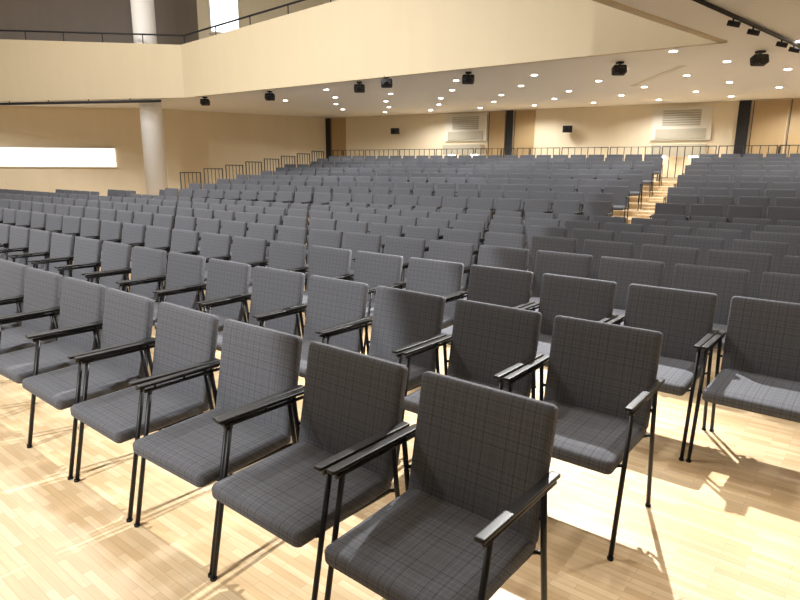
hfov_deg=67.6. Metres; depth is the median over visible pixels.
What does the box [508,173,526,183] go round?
chair
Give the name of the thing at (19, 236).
chair
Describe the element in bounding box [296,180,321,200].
chair
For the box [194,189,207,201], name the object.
chair
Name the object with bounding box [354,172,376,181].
chair
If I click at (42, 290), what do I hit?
chair
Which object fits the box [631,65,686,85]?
ceiling vent
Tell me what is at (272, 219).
chair
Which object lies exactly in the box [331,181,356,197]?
chair
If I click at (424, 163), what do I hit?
chair
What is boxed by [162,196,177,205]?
chair
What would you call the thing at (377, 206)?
chair
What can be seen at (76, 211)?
chair
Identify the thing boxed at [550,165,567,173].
chair
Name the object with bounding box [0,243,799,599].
floor
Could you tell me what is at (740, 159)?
chair
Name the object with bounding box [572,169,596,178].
chair
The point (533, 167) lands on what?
chair
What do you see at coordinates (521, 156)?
chair
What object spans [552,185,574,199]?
chair
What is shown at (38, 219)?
chair
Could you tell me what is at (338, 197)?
chair
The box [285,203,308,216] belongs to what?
chair
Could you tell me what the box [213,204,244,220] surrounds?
chair
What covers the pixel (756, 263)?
chair
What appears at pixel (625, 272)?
chair
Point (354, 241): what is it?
chair
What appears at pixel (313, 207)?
chair
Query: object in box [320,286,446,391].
chair
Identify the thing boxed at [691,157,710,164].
chair
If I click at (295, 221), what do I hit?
chair
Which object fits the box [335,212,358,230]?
chair
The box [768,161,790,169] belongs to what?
chair
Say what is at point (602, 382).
chair
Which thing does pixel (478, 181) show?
chair
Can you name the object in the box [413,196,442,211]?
chair
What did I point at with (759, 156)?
chair
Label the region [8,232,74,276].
chair
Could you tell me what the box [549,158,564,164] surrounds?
chair
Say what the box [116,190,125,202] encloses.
chair
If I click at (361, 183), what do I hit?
chair
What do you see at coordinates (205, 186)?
chair
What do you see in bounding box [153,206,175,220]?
chair
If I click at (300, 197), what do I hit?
chair
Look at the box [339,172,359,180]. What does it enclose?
chair
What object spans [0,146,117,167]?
window
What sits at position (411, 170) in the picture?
chair
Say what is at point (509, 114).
trim
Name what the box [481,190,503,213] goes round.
chair
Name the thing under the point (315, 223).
chair
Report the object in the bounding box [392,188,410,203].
chair
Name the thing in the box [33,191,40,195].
chair
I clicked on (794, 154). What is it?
chair
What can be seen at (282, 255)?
chair
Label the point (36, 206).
chair
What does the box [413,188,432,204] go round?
chair
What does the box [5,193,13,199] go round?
chair
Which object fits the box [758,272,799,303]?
chair
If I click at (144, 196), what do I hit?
chair
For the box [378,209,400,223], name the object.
chair
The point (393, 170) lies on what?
chair
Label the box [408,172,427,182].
chair
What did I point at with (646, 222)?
chair
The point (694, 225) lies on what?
chair
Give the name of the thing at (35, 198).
chair
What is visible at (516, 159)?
chair
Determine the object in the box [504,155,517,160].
chair
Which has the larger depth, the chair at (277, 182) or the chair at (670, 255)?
the chair at (277, 182)
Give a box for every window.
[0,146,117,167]
[207,0,240,33]
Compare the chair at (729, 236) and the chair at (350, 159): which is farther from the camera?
the chair at (350, 159)
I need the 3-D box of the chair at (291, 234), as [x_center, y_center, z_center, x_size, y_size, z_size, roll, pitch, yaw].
[-1.550,-0.470,7.592,0.602,0.888,0.578,10,16,38]
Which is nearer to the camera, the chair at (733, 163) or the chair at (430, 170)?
the chair at (733, 163)
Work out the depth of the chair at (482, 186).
15.15 m
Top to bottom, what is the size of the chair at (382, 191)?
0.888 m
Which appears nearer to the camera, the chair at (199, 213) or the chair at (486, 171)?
the chair at (199, 213)
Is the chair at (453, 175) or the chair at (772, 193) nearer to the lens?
the chair at (772, 193)
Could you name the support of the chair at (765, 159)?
on the platform
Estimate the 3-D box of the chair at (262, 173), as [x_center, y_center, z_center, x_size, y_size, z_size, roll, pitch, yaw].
[-4.879,-4.106,21.130,0.602,0.888,0.578,7,14,28]
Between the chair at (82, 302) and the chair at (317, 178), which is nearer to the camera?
the chair at (82, 302)
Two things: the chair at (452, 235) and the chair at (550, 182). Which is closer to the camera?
the chair at (452, 235)
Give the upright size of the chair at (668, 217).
0.888 m
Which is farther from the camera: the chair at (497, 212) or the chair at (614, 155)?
the chair at (614, 155)
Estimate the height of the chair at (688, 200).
0.888 m
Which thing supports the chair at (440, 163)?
on the platform
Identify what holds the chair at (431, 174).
on the platform
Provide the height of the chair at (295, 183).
0.888 m
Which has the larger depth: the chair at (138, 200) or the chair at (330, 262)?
the chair at (138, 200)
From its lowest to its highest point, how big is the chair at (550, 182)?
0.888 m
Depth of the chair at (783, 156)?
18.16 m
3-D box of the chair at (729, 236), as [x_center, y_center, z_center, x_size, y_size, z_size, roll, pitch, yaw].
[3.955,-0.436,7.591,0.602,0.888,0.578,10,16,38]
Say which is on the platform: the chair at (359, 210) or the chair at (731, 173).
the chair at (731, 173)
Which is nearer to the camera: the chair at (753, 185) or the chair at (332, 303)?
the chair at (332, 303)
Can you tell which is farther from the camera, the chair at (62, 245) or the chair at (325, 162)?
the chair at (325, 162)
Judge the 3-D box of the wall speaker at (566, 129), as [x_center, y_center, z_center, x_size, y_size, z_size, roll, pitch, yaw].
[6.257,-6.403,22.420,0.378,0.240,0.478,0,12,0]
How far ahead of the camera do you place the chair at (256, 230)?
8.02 m
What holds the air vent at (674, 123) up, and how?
in the wall at (627, 126)
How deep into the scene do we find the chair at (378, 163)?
22.49 m
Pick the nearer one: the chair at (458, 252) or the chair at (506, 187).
the chair at (458, 252)
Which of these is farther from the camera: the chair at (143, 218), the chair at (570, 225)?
the chair at (143, 218)
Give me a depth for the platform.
16.39 m
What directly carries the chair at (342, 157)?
on the platform
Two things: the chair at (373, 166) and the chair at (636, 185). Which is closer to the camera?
the chair at (636, 185)
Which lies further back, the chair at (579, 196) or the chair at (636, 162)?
the chair at (636, 162)
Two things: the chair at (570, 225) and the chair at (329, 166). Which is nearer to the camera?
the chair at (570, 225)
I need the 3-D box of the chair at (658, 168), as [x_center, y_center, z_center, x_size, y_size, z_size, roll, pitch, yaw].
[7.913,-4.026,18.790,0.602,0.888,0.578,7,14,28]
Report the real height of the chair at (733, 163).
0.888 m
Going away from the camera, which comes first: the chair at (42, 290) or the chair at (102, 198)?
the chair at (42, 290)
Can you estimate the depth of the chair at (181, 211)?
11.15 m
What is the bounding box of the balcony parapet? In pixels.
[0,0,727,101]
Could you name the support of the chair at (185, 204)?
on the floor
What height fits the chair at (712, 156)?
0.888 m
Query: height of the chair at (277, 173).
0.888 m
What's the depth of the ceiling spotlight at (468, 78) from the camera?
14.29 m
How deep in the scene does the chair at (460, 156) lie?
23.03 m
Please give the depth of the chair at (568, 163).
19.25 m
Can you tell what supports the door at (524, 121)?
in the wall at (627, 126)
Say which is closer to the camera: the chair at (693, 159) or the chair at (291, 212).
the chair at (291, 212)
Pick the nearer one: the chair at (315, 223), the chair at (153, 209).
the chair at (315, 223)
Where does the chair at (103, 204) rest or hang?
on the floor
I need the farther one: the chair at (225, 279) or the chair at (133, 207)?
the chair at (133, 207)
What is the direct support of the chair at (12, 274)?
on the floor
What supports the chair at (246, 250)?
on the floor
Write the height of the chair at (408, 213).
0.888 m
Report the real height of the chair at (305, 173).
0.888 m
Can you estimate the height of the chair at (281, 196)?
0.888 m
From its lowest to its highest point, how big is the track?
0.136 m
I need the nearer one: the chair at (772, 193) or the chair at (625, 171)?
the chair at (772, 193)
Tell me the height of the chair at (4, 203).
0.888 m
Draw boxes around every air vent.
[445,114,487,140]
[650,106,713,140]
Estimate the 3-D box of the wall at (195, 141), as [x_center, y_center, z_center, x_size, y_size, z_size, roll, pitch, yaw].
[-6.526,-9.551,25.671,7.217,10.800,0.200,-8,15,-32]
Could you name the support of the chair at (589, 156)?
on the platform
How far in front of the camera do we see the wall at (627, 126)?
22.52 m
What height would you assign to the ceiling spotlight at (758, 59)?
0.274 m
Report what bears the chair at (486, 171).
on the platform
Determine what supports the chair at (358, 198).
on the platform
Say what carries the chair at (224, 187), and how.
on the platform
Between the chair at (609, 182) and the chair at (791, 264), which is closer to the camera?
the chair at (791, 264)
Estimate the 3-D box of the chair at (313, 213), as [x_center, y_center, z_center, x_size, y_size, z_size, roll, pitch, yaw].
[-1.550,-1.100,10.457,0.602,0.888,0.578,10,16,37]
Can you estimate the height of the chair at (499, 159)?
0.888 m
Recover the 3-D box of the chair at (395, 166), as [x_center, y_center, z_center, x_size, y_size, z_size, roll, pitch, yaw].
[-0.095,-4.268,20.833,0.602,0.888,0.578,7,14,28]
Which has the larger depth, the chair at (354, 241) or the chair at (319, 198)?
the chair at (319, 198)
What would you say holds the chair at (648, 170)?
on the platform
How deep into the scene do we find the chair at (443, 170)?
18.99 m
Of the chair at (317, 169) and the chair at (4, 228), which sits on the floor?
the chair at (4, 228)
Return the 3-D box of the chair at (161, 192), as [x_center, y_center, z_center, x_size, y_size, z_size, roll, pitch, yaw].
[-8.025,-3.200,19.832,0.602,0.888,0.578,10,15,36]
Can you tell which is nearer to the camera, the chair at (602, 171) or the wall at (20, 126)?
the chair at (602, 171)
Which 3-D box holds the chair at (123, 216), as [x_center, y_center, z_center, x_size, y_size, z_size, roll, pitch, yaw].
[-4.913,-1.067,10.217,0.602,0.888,0.578,10,16,39]
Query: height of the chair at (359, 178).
0.888 m
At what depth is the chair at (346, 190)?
16.09 m
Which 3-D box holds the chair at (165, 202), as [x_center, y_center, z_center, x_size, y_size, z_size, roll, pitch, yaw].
[-5.391,-1.785,13.470,0.602,0.888,0.578,10,16,38]
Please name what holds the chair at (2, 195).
on the floor
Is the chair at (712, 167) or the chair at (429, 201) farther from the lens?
the chair at (712, 167)
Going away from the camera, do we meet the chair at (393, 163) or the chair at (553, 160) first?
the chair at (553, 160)
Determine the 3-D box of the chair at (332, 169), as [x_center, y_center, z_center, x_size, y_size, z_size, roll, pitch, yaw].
[-2.349,-4.170,20.907,0.602,0.888,0.578,7,14,28]
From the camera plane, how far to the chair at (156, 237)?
7.55 m
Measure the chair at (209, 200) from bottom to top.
0.888 m
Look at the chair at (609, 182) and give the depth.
14.61 m
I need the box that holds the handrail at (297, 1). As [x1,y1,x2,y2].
[0,0,330,43]
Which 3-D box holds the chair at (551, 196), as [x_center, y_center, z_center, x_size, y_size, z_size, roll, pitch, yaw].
[3.129,-1.963,13.350,0.602,0.888,0.578,7,14,28]
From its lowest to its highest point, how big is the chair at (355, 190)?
0.888 m
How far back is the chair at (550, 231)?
7.95 m
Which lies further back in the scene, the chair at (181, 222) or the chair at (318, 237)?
the chair at (181, 222)
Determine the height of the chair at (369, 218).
0.888 m
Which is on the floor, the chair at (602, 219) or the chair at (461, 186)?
the chair at (602, 219)
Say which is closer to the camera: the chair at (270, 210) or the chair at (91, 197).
the chair at (270, 210)
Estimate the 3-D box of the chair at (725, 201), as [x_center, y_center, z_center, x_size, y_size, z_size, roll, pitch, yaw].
[6.175,-1.581,11.699,0.602,0.888,0.578,7,14,28]
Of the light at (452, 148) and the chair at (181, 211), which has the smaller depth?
the chair at (181, 211)
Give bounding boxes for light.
[442,144,484,155]
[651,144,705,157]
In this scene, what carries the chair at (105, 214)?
on the floor
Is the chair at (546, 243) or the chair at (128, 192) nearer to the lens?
the chair at (546, 243)
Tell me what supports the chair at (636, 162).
on the platform
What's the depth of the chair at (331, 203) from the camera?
13.44 m
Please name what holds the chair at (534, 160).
on the platform
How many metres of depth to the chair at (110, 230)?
8.29 m
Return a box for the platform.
[294,181,676,223]
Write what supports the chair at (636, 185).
on the platform
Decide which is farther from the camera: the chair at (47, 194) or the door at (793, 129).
the door at (793, 129)
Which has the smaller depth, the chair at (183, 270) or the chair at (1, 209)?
the chair at (183, 270)
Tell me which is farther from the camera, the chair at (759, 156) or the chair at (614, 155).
the chair at (614, 155)
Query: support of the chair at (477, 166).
on the platform
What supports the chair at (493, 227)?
on the floor
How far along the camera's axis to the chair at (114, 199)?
15.04 m
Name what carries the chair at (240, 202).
on the floor
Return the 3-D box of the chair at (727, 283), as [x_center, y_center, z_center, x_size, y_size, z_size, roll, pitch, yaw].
[2.283,0.214,4.590,0.602,0.888,0.578,10,16,37]
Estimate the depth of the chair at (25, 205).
12.90 m
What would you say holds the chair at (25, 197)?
on the floor
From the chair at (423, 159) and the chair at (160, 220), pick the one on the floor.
the chair at (160, 220)
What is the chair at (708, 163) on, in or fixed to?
on the platform
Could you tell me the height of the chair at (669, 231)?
0.888 m
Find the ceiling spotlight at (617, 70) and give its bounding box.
[611,61,626,75]
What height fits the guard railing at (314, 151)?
1.970 m
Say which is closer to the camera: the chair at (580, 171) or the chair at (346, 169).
the chair at (580, 171)
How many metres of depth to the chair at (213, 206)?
12.42 m
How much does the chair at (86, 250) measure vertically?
0.888 m
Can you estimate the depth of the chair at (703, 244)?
6.78 m
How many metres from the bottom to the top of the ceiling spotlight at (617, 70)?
0.274 m
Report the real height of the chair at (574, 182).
0.888 m
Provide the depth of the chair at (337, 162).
23.35 m
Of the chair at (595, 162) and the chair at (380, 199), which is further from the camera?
the chair at (595, 162)
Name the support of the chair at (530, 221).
on the floor
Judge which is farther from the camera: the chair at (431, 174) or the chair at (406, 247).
the chair at (431, 174)
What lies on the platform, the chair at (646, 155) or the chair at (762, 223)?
the chair at (646, 155)
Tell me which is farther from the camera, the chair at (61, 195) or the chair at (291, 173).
the chair at (291, 173)
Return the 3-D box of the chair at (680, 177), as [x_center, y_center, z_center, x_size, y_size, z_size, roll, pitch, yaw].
[7.040,-2.614,14.673,0.602,0.888,0.578,7,14,28]
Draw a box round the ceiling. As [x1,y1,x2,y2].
[0,0,799,117]
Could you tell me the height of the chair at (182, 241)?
0.888 m
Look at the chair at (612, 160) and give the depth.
19.50 m
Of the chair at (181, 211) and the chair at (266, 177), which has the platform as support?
the chair at (266, 177)
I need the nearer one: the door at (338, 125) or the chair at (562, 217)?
the chair at (562, 217)
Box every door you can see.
[330,118,345,158]
[487,111,505,157]
[513,110,535,157]
[747,99,789,156]
[784,99,799,156]
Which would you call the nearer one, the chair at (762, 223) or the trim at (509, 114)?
the chair at (762, 223)
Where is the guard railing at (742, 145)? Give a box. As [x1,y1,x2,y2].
[333,145,799,180]
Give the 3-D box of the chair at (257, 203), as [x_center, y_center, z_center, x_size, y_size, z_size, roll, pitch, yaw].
[-3.234,-1.717,13.219,0.602,0.888,0.578,11,16,39]
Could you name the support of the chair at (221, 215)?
on the floor
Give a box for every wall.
[0,0,168,198]
[155,0,325,200]
[324,0,799,180]
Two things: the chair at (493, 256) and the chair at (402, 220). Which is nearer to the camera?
the chair at (493, 256)
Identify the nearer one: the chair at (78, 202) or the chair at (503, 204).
the chair at (503, 204)
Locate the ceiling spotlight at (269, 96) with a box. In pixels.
[265,91,274,100]
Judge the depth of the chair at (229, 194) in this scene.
16.57 m
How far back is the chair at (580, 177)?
16.02 m
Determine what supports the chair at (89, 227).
on the floor
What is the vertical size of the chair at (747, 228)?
0.888 m
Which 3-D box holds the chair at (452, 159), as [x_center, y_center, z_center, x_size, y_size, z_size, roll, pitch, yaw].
[2.002,-4.766,21.992,0.602,0.888,0.578,7,14,28]
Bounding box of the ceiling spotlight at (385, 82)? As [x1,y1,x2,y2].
[381,77,391,87]
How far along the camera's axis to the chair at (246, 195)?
16.30 m
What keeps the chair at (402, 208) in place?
on the floor
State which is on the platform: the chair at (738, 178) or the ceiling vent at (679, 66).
the chair at (738, 178)
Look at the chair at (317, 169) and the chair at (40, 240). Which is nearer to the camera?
the chair at (40, 240)
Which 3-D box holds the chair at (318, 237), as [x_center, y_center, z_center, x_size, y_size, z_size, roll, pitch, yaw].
[-1.069,-0.383,7.211,0.602,0.888,0.578,10,16,37]
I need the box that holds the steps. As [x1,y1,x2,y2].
[629,184,676,223]
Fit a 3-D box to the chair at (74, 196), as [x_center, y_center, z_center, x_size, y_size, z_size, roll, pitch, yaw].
[-9.217,-2.467,16.466,0.602,0.888,0.578,10,16,37]
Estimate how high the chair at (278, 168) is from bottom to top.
0.888 m
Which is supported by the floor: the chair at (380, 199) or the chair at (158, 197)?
the chair at (158, 197)
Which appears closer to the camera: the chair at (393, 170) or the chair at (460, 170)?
the chair at (460, 170)
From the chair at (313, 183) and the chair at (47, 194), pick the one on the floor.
the chair at (47, 194)
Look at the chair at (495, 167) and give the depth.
19.23 m
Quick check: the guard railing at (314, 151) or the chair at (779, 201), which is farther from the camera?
the guard railing at (314, 151)
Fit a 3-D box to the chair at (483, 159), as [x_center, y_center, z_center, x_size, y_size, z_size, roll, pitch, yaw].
[3.077,-4.631,21.410,0.602,0.888,0.578,7,14,28]
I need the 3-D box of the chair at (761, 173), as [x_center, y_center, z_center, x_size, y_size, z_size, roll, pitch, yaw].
[8.757,-2.779,14.890,0.602,0.888,0.578,7,14,28]
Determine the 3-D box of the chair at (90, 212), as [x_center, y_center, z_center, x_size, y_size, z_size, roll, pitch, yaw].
[-5.865,-1.238,10.967,0.602,0.888,0.578,10,16,38]
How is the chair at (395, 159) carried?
on the platform
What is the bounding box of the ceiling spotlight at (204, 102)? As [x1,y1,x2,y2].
[200,97,209,105]
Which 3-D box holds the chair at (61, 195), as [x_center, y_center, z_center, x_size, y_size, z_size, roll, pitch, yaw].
[-9.709,-2.553,16.843,0.602,0.888,0.578,11,16,39]
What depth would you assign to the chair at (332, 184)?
17.45 m
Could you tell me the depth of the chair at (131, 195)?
16.66 m
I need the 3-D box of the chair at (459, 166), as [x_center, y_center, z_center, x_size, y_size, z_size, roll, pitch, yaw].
[2.055,-3.999,19.669,0.602,0.888,0.578,7,14,28]
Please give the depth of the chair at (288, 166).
23.27 m
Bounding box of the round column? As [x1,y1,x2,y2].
[130,0,167,195]
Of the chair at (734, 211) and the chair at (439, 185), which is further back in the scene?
the chair at (439, 185)
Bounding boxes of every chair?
[0,193,5,198]
[0,199,9,208]
[0,208,3,221]
[0,208,16,225]
[0,223,10,259]
[0,226,29,264]
[0,229,51,270]
[0,259,27,329]
[0,267,62,354]
[0,277,106,444]
[1,210,31,227]
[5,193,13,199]
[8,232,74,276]
[10,200,20,209]
[14,194,22,200]
[17,190,24,194]
[18,212,46,230]
[20,201,32,210]
[22,288,161,479]
[23,195,32,201]
[25,191,32,194]
[30,213,63,233]
[30,236,101,283]
[32,195,42,202]
[32,202,43,212]
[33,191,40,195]
[41,192,49,196]
[42,196,52,203]
[43,203,56,213]
[50,192,58,196]
[50,215,81,246]
[53,197,63,204]
[55,189,63,192]
[56,204,69,215]
[56,241,131,291]
[59,193,67,197]
[63,198,74,205]
[66,218,100,239]
[68,194,78,198]
[69,205,84,217]
[70,302,228,522]
[72,190,80,193]
[73,220,122,257]
[75,199,86,214]
[78,194,88,201]
[80,191,89,194]
[84,201,113,218]
[84,207,99,218]
[85,246,166,302]
[87,200,99,207]
[88,191,98,199]
[89,195,98,200]
[99,189,116,197]
[99,196,110,207]
[99,208,116,230]
[100,223,145,266]
[111,196,122,201]
[113,202,127,218]
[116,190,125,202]
[116,210,133,237]
[118,252,205,360]
[121,212,153,242]
[123,197,135,202]
[126,190,135,197]
[127,203,142,223]
[128,225,171,273]
[130,194,141,203]
[133,319,303,577]
[136,198,147,204]
[142,194,152,204]
[143,204,158,221]
[144,213,173,246]
[148,195,164,203]
[149,199,162,213]
[153,190,164,196]
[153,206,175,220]
[153,229,201,300]
[154,258,250,358]
[158,200,176,211]
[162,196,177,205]
[164,188,177,199]
[165,232,231,300]
[171,215,196,237]
[173,207,193,228]
[174,208,213,230]
[175,201,191,216]
[176,197,191,210]
[177,188,192,201]
[178,183,201,199]
[192,183,215,197]
[192,197,205,207]
[193,202,208,215]
[193,203,226,218]
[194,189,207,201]
[196,210,234,233]
[196,218,220,252]
[197,220,246,255]
[201,266,305,350]
[203,189,223,203]
[203,236,267,290]
[206,198,220,208]
[208,184,230,198]
[210,341,409,599]
[213,190,240,204]
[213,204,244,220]
[216,179,229,189]
[220,212,257,236]
[222,199,235,209]
[226,200,252,210]
[229,175,248,183]
[229,190,256,205]
[229,223,276,260]
[231,179,243,189]
[232,184,245,197]
[234,206,264,222]
[240,184,261,198]
[244,175,261,184]
[245,179,258,189]
[245,201,270,213]
[247,214,281,240]
[248,240,306,316]
[252,191,274,206]
[255,275,369,377]
[257,207,285,225]
[260,171,272,179]
[260,180,273,190]
[263,185,277,200]
[264,175,276,184]
[264,191,293,208]
[265,225,307,281]
[272,167,287,174]
[272,202,288,213]
[273,175,290,184]
[274,171,285,179]
[275,180,288,190]
[275,185,294,201]
[276,216,307,232]
[281,209,308,222]
[283,192,311,209]
[285,164,295,170]
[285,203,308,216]
[286,168,301,174]
[287,171,299,179]
[287,245,351,312]
[289,175,305,185]
[290,180,304,197]
[293,186,312,202]
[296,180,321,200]
[297,164,308,172]
[301,171,314,182]
[302,164,321,175]
[302,193,331,213]
[303,168,314,174]
[304,228,342,278]
[305,176,321,185]
[306,218,336,255]
[307,171,328,185]
[307,210,332,240]
[308,205,329,229]
[309,161,321,167]
[311,186,330,204]
[315,164,334,173]
[316,168,328,171]
[317,159,327,167]
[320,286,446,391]
[322,172,344,180]
[323,161,334,164]
[323,176,337,182]
[323,181,338,193]
[323,193,351,206]
[324,371,560,599]
[329,156,338,158]
[329,164,348,175]
[329,168,342,175]
[329,201,347,210]
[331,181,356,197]
[331,187,349,200]
[332,206,351,218]
[335,158,352,167]
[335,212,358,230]
[335,251,403,353]
[336,161,347,167]
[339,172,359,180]
[339,176,354,186]
[339,220,367,248]
[340,156,350,160]
[343,164,362,171]
[344,168,357,175]
[345,232,381,280]
[347,194,372,207]
[349,161,360,167]
[349,202,367,212]
[350,181,374,193]
[352,187,369,202]
[354,158,364,163]
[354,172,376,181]
[354,207,375,220]
[356,176,371,186]
[358,164,377,171]
[360,168,372,175]
[360,214,386,233]
[362,161,374,167]
[367,158,378,163]
[368,194,395,208]
[369,182,393,194]
[369,216,416,236]
[370,204,389,214]
[370,222,402,253]
[371,172,392,181]
[371,187,389,203]
[371,257,464,328]
[373,176,388,187]
[375,168,388,176]
[376,161,388,167]
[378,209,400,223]
[379,164,392,171]
[380,158,391,163]
[382,225,439,258]
[384,236,425,285]
[389,172,410,181]
[390,161,402,167]
[390,165,407,171]
[390,182,413,194]
[390,195,418,210]
[391,168,404,176]
[391,177,407,187]
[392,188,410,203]
[392,205,412,215]
[393,158,405,164]
[397,299,543,465]
[401,218,449,240]
[402,240,473,290]
[404,210,428,225]
[405,161,417,167]
[407,158,419,163]
[407,168,421,176]
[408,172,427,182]
[409,165,423,170]
[409,177,425,188]
[411,182,433,195]
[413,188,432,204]
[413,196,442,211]
[415,206,437,217]
[416,156,428,163]
[418,158,433,164]
[419,161,432,169]
[419,212,457,227]
[421,165,439,171]
[423,168,438,181]
[424,228,480,264]
[426,173,446,180]
[428,177,445,190]
[430,155,442,163]
[432,183,455,195]
[433,158,448,164]
[435,161,448,170]
[435,189,455,205]
[437,197,467,213]
[438,165,455,172]
[439,220,485,245]
[440,168,455,182]
[440,207,463,219]
[441,264,534,344]
[444,155,456,163]
[446,173,465,181]
[448,158,463,164]
[448,177,465,196]
[450,161,464,170]
[450,214,488,243]
[456,165,473,172]
[456,183,477,196]
[458,168,474,182]
[458,190,478,208]
[459,155,471,163]
[463,197,493,219]
[463,245,529,299]
[465,158,479,164]
[466,161,480,171]
[466,173,484,182]
[466,209,491,228]
[468,178,486,191]
[473,155,486,162]
[473,232,525,254]
[474,165,490,172]
[476,169,492,177]
[479,184,499,197]
[480,222,524,241]
[481,158,495,164]
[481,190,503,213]
[483,161,497,168]
[483,216,522,244]
[487,173,505,183]
[488,155,501,160]
[488,198,521,221]
[488,210,521,224]
[493,165,508,172]
[495,169,512,177]
[498,158,512,164]
[500,161,515,168]
[503,184,523,197]
[503,315,664,560]
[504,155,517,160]
[506,191,529,212]
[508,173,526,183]
[511,165,527,172]
[511,178,530,190]
[515,158,529,164]
[515,169,532,178]
[516,199,550,223]
[518,161,533,168]
[519,273,617,387]
[520,155,533,160]
[523,212,553,234]
[524,218,559,248]
[524,225,567,268]
[527,184,548,198]
[527,235,576,283]
[530,165,547,172]
[530,250,592,311]
[532,158,546,164]
[532,191,555,211]
[534,179,554,191]
[535,169,552,178]
[536,155,550,160]
[536,161,551,168]
[547,200,579,218]
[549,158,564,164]
[549,161,570,168]
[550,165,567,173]
[551,179,578,191]
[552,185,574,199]
[552,192,584,214]
[553,155,567,160]
[555,169,574,178]
[558,214,588,226]
[564,220,599,237]
[567,158,583,164]
[569,161,590,168]
[570,155,585,160]
[570,165,587,173]
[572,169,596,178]
[572,228,614,253]
[573,174,593,185]
[576,179,603,192]
[576,201,611,220]
[577,185,601,202]
[581,193,613,216]
[583,239,634,279]
[586,158,602,167]
[588,155,603,160]
[589,161,610,168]
[591,165,608,176]
[593,216,626,229]
[594,169,619,178]
[597,174,617,191]
[598,256,664,324]
[602,180,630,211]
[604,186,629,221]
[604,222,643,241]
[605,158,621,167]
[606,154,622,159]
[606,284,718,460]
[609,161,631,168]
[612,165,630,179]
[618,169,642,202]
[619,231,666,259]
[621,174,643,210]
[625,154,641,157]
[625,158,641,168]
[631,161,653,191]
[631,218,666,232]
[634,165,654,196]
[640,244,699,287]
[644,154,661,181]
[645,158,662,186]
[649,203,685,218]
[649,225,691,245]
[653,214,686,225]
[663,187,694,202]
[669,195,698,215]
[672,220,711,235]
[672,235,724,265]
[672,263,749,349]
[674,175,700,186]
[680,181,705,194]
[682,165,706,174]
[686,204,722,220]
[686,296,799,462]
[688,170,710,180]
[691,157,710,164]
[691,216,726,228]
[694,161,714,169]
[697,228,743,250]
[698,188,726,203]
[699,154,717,160]
[703,195,733,216]
[705,175,729,187]
[706,249,772,297]
[709,181,735,195]
[710,165,731,174]
[714,157,733,164]
[714,170,737,180]
[716,222,758,239]
[718,161,738,169]
[721,154,739,160]
[726,205,761,222]
[731,188,760,204]
[731,239,789,272]
[733,175,759,187]
[733,218,771,231]
[735,165,758,174]
[737,157,757,164]
[738,196,770,218]
[740,181,767,196]
[741,170,765,181]
[742,161,763,169]
[743,154,762,160]
[750,231,799,255]
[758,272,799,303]
[761,157,781,164]
[762,165,785,175]
[763,176,789,188]
[764,189,795,205]
[765,225,799,233]
[766,154,786,160]
[766,206,799,224]
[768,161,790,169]
[769,170,794,181]
[772,182,799,197]
[775,197,799,206]
[777,220,799,226]
[781,255,799,274]
[785,157,799,165]
[789,165,799,175]
[790,153,799,156]
[794,176,799,197]
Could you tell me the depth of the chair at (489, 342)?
3.29 m
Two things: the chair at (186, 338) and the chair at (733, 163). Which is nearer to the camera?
the chair at (186, 338)
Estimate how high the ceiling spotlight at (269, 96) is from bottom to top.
0.274 m
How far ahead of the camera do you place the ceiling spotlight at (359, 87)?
16.05 m
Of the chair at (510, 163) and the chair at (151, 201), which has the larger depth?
the chair at (510, 163)
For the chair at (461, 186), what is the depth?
15.43 m
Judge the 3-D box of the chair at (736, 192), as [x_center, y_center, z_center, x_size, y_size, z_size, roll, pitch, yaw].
[7.093,-1.847,12.350,0.602,0.888,0.578,7,14,28]
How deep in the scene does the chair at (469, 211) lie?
11.15 m
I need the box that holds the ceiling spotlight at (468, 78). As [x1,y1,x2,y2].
[462,71,474,83]
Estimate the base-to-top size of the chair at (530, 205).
0.888 m
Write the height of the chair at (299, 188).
0.888 m
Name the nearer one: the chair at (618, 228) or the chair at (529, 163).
the chair at (618, 228)
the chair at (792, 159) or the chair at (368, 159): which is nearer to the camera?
the chair at (792, 159)
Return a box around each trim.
[325,118,330,160]
[505,110,512,154]
[733,100,751,156]
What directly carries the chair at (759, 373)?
on the floor
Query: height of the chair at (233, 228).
0.888 m
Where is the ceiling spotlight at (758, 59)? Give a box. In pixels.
[750,50,768,65]
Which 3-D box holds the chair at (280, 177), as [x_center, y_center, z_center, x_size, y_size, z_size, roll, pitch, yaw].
[-3.909,-3.604,19.457,0.602,0.888,0.578,7,14,28]
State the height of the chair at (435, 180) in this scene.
0.888 m
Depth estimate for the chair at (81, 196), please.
16.14 m
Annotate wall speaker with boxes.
[391,128,398,133]
[562,126,571,132]
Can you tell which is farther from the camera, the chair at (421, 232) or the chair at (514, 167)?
the chair at (514, 167)
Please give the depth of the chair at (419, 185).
16.00 m
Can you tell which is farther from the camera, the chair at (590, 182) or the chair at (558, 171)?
the chair at (558, 171)
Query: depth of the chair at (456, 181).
16.66 m
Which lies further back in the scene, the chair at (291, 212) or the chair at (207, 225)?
the chair at (291, 212)
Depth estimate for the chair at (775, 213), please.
10.45 m
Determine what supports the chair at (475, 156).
on the platform
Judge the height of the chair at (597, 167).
0.888 m
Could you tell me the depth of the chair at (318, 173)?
20.07 m
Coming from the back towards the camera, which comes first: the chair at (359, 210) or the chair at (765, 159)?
the chair at (765, 159)
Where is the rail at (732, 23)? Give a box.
[692,0,799,52]
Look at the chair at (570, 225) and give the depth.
8.83 m
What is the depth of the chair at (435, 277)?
4.90 m
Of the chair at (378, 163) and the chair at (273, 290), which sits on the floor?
the chair at (273, 290)
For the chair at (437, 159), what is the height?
0.888 m
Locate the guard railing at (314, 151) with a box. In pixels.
[180,151,323,188]
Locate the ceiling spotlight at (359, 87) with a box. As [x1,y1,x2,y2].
[354,81,364,92]
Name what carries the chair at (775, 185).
on the platform

